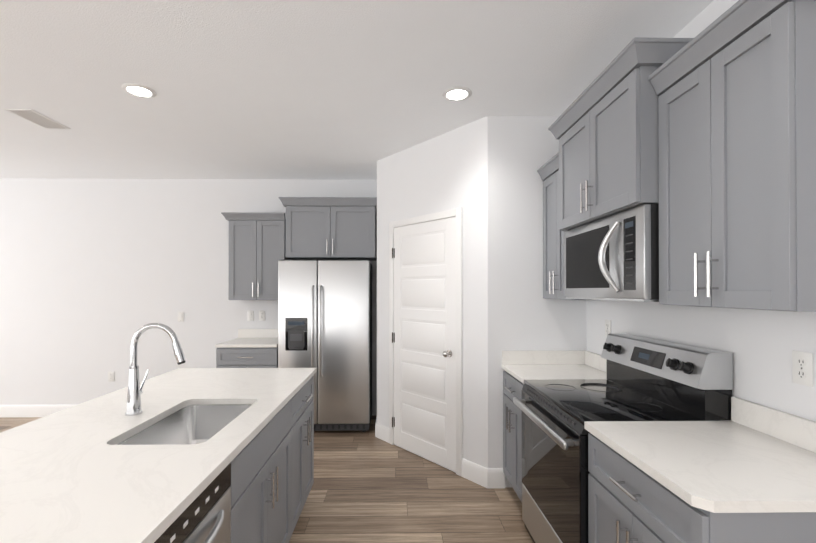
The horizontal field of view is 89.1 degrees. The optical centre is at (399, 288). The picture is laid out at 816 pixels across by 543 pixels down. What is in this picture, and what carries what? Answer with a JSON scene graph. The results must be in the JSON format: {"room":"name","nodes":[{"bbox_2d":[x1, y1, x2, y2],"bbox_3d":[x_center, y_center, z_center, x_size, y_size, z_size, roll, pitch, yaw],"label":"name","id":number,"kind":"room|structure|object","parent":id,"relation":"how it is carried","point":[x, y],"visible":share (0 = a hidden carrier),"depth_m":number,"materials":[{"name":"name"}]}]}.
{"room":"kitchen","nodes":[
{"label":"kitchen","id":0,"kind":"room"},
{"bbox_2d":[0,178,376,414],"bbox_3d":[-2.832,0.104,4.885,8.600,2.770,0.100,0,0,-1],"label":"wall","id":1,"kind":"structure","parent":0,"point":[96,275],"depth_m":4.83,"materials":[{"name":"paint"}]},
{"bbox_2d":[0,405,75,416],"bbox_3d":[-4.461,1.418,4.796,5.140,0.140,0.016,0,0,-1],"label":"baseboard","id":2,"kind":"structure","parent":1,"relation":"attached to","point":[25,410],"depth_m":4.79,"materials":[{"name":"white wood"}]},
{"bbox_2d":[108,371,113,381],"bbox_3d":[-3.358,1.022,4.817,0.072,0.116,0.007,0,0,-1],"label":"outlet","id":3,"kind":"object","parent":1,"relation":"attached to","point":[110,376],"visible":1,"depth_m":4.82,"materials":[{"name":"white plastic"}]},
{"bbox_2d":[178,312,183,321],"bbox_3d":[-2.557,0.326,4.831,0.072,0.116,0.011,0,0,-1],"label":"light switch","id":4,"kind":"object","parent":1,"relation":"attached to","point":[180,316],"visible":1,"depth_m":4.83,"materials":[{"name":"white plastic"}]},
{"bbox_2d":[248,311,253,320],"bbox_3d":[-1.747,0.316,4.843,0.072,0.116,0.011,0,0,-1],"label":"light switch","id":5,"kind":"object","parent":1,"relation":"attached to","point":[250,315],"visible":1,"depth_m":4.84,"materials":[{"name":"white plastic"}]},
{"bbox_2d":[221,212,291,299],"bbox_3d":[-1.595,-0.347,4.662,0.672,0.947,0.380,0,0,-1],"label":"upper cabinet","id":6,"kind":"object","parent":1,"relation":"attached to","point":[257,247],"visible":0.96,"depth_m":4.52,"materials":[{"name":"grey wood"}]},
{"bbox_2d":[259,311,264,320],"bbox_3d":[-1.613,0.316,4.846,0.072,0.116,0.007,0,0,-1],"label":"outlet","id":7,"kind":"object","parent":1,"relation":"attached to","point":[261,315],"visible":1,"depth_m":4.84,"materials":[{"name":"white plastic"}]},
{"bbox_2d":[279,197,376,260],"bbox_3d":[-0.742,-0.645,4.610,1.071,0.632,0.512,0,0,-1],"label":"upper cabinet","id":8,"kind":"object","parent":1,"relation":"attached to","point":[331,228],"visible":1,"depth_m":4.40,"materials":[{"name":"grey wood"}]},
{"bbox_2d":[0,415,532,542],"bbox_3d":[-2.766,1.489,0.350,8.600,0.050,9.155,0,0,-1],"label":"floor","id":9,"kind":"structure","parent":0,"point":[368,486],"depth_m":2.88,"materials":[{"name":"brown wood"}]},
{"bbox_2d":[116,372,315,542],"bbox_3d":[-1.021,1.028,1.556,0.949,0.886,2.712,0,0,-1],"label":"kitchen island","id":10,"kind":"object","parent":9,"relation":"on","point":[272,477],"depth_m":1.98,"materials":[{"name":"grey wood"}]},
{"bbox_2d":[0,368,315,542],"bbox_3d":[-1.056,0.570,1.553,0.968,0.030,2.762,0,0,-1],"label":"island countertop","id":11,"kind":"structure","parent":10,"relation":"on","point":[65,477],"depth_m":1.33,"materials":[{"name":"white stone"}]},
{"bbox_2d":[125,323,185,415],"bbox_3d":[-1.086,0.354,1.858,0.258,0.404,0.095,0,0,-1],"label":"faucet","id":12,"kind":"object","parent":11,"relation":"on","point":[133,405],"visible":0.98,"depth_m":1.83,"materials":[{"name":"silver metal"}]},
{"bbox_2d":[117,404,251,444],"bbox_3d":[-0.887,0.717,1.786,0.400,0.260,0.670,0,0,-1],"label":"sink","id":13,"kind":"object","parent":11,"relation":"in","point":[193,424],"visible":0.19,"depth_m":2.08,"materials":[{"name":"metal"}]},
{"bbox_2d":[154,462,230,542],"bbox_3d":[-0.865,1.028,1.116,0.665,0.880,0.609,0,0,-1],"label":"dishwasher","id":14,"kind":"object","parent":10,"relation":"in","point":[204,516],"visible":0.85,"depth_m":1.24,"materials":[{"name":"silver metal"}]},
{"bbox_2d":[215,329,277,367],"bbox_3d":[-1.569,0.978,4.513,0.626,1.018,0.664,0,0,-1],"label":"base cabinet","id":15,"kind":"object","parent":9,"relation":"on","point":[252,348],"visible":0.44,"depth_m":4.23,"materials":[{"name":"grey wood"}]},
{"bbox_2d":[278,260,371,431],"bbox_3d":[-0.782,0.596,4.495,0.932,1.782,0.672,0,0,-1],"label":"refrigerator","id":16,"kind":"object","parent":9,"relation":"on","point":[325,318],"visible":0.81,"depth_m":4.22,"materials":[{"name":"silver metal"}]},
{"bbox_2d":[501,350,609,501],"bbox_3d":[1.064,0.969,2.823,0.664,1.018,0.530,0,0,-1],"label":"base cabinet","id":17,"kind":"object","parent":9,"relation":"on","point":[519,367],"visible":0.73,"depth_m":2.90,"materials":[{"name":"grey wood"}]},
{"bbox_2d":[513,333,732,542],"bbox_3d":[1.043,0.874,2.147,0.706,1.200,0.814,0,0,-1],"label":"range","id":18,"kind":"object","parent":9,"relation":"on","point":[651,379],"visible":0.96,"depth_m":2.00,"materials":[{"name":"black glass"}]},
{"bbox_2d":[584,397,815,542],"bbox_3d":[1.084,0.961,1.407,0.664,1.018,0.658,0,0,-1],"label":"base cabinet","id":19,"kind":"object","parent":9,"relation":"on","point":[746,473],"visible":1,"depth_m":1.34,"materials":[{"name":"grey wood"}]},
{"bbox_2d":[0,0,713,179],"bbox_3d":[-2.766,-1.331,0.365,8.600,0.050,9.155,0,0,-1],"label":"ceiling","id":20,"kind":"structure","parent":0,"point":[308,89],"depth_m":2.50,"materials":[{"name":"paint"}]},
{"bbox_2d":[4,109,69,128],"bbox_3d":[-2.749,-1.285,3.158,0.195,0.010,0.360,0,0,-1],"label":"ceiling vent","id":21,"kind":"object","parent":20,"relation":"in","point":[36,118],"visible":1,"depth_m":3.13,"materials":[{"name":"white metal"}]},
{"bbox_2d":[121,83,156,97],"bbox_3d":[-1.700,-1.288,2.703,0.196,0.010,0.196,0,0,-1],"label":"recessed light","id":22,"kind":"object","parent":20,"relation":"in","point":[138,90],"visible":0.98,"depth_m":2.69,"materials":[{"name":"white plastic"}]},
{"bbox_2d":[442,87,471,100],"bbox_3d":[0.379,-1.287,2.747,0.196,0.010,0.196,0,0,-1],"label":"recessed light","id":23,"kind":"object","parent":20,"relation":"in","point":[456,93],"visible":1,"depth_m":2.73,"materials":[{"name":"white plastic"}]},
{"bbox_2d":[377,116,586,486],"bbox_3d":[0.600,0.099,4.012,1.662,2.770,1.845,0,0,-1],"label":"wall","id":24,"kind":"structure","parent":0,"point":[483,174],"depth_m":3.10,"materials":[{"name":"paint"}]},
{"bbox_2d":[392,217,455,471],"bbox_3d":[0.189,0.446,3.630,0.524,2.047,0.631,0,0,-1],"label":"pantry door","id":25,"kind":"structure","parent":24,"relation":"in","point":[424,339],"depth_m":3.59,"materials":[{"name":"white wood"}]},
{"bbox_2d":[389,208,462,475],"bbox_3d":[0.196,0.421,3.628,0.020,2.122,0.923,0,0,-39],"label":"door frame","id":26,"kind":"structure","parent":24,"relation":"attached to","point":[457,212],"depth_m":3.30,"materials":[{"name":"white wood"}]},
{"bbox_2d":[375,416,504,487],"bbox_3d":[0.263,1.413,3.792,1.014,0.140,1.461,0,0,-1],"label":"baseboard","id":27,"kind":"structure","parent":24,"relation":"attached to","point":[482,475],"depth_m":3.14,"materials":[{"name":"white wood"}]},
{"bbox_2d":[586,0,815,420],"bbox_3d":[1.484,0.079,0.369,0.100,2.770,9.055,0,0,-1],"label":"wall","id":28,"kind":"structure","parent":0,"point":[760,345],"depth_m":1.74,"materials":[{"name":"paint"}]},
{"bbox_2d":[537,152,588,299],"bbox_3d":[1.212,-0.406,2.837,0.367,0.960,0.520,0,0,-1],"label":"upper cabinet","id":29,"kind":"object","parent":28,"relation":"attached to","point":[553,259],"visible":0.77,"depth_m":2.89,"materials":[{"name":"grey wood"}]},
{"bbox_2d":[605,319,610,336],"bbox_3d":[1.394,0.267,2.780,0.007,0.116,0.072,0,0,-1],"label":"electrical outlet","id":30,"kind":"object","parent":28,"relation":"attached to","point":[607,327],"visible":0.96,"depth_m":2.78,"materials":[{"name":"white plastic"}]},
{"bbox_2d":[548,37,692,230],"bbox_3d":[1.177,-0.691,2.162,0.457,0.660,0.944,0,0,-1],"label":"upper cabinet","id":31,"kind":"object","parent":28,"relation":"attached to","point":[603,128],"visible":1,"depth_m":1.93,"materials":[{"name":"grey wood"}]},
{"bbox_2d":[564,204,658,301],"bbox_3d":[1.181,-0.149,2.159,0.448,0.416,0.820,0,0,-1],"label":"microwave","id":32,"kind":"object","parent":31,"relation":"attached to","point":[614,257],"visible":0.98,"depth_m":1.96,"materials":[{"name":"silver metal"}]},
{"bbox_2d":[648,0,815,311],"bbox_3d":[1.232,-0.414,1.425,0.367,0.960,0.640,0,0,-1],"label":"upper cabinet","id":33,"kind":"object","parent":28,"relation":"attached to","point":[734,85],"visible":1,"depth_m":1.33,"materials":[{"name":"grey wood"}]},
{"bbox_2d":[792,350,812,386],"bbox_3d":[1.413,0.280,1.457,0.007,0.116,0.072,0,0,-1],"label":"electrical outlet","id":34,"kind":"object","parent":28,"relation":"attached to","point":[802,368],"visible":1,"depth_m":1.45,"materials":[{"name":"white plastic"}]}
]}

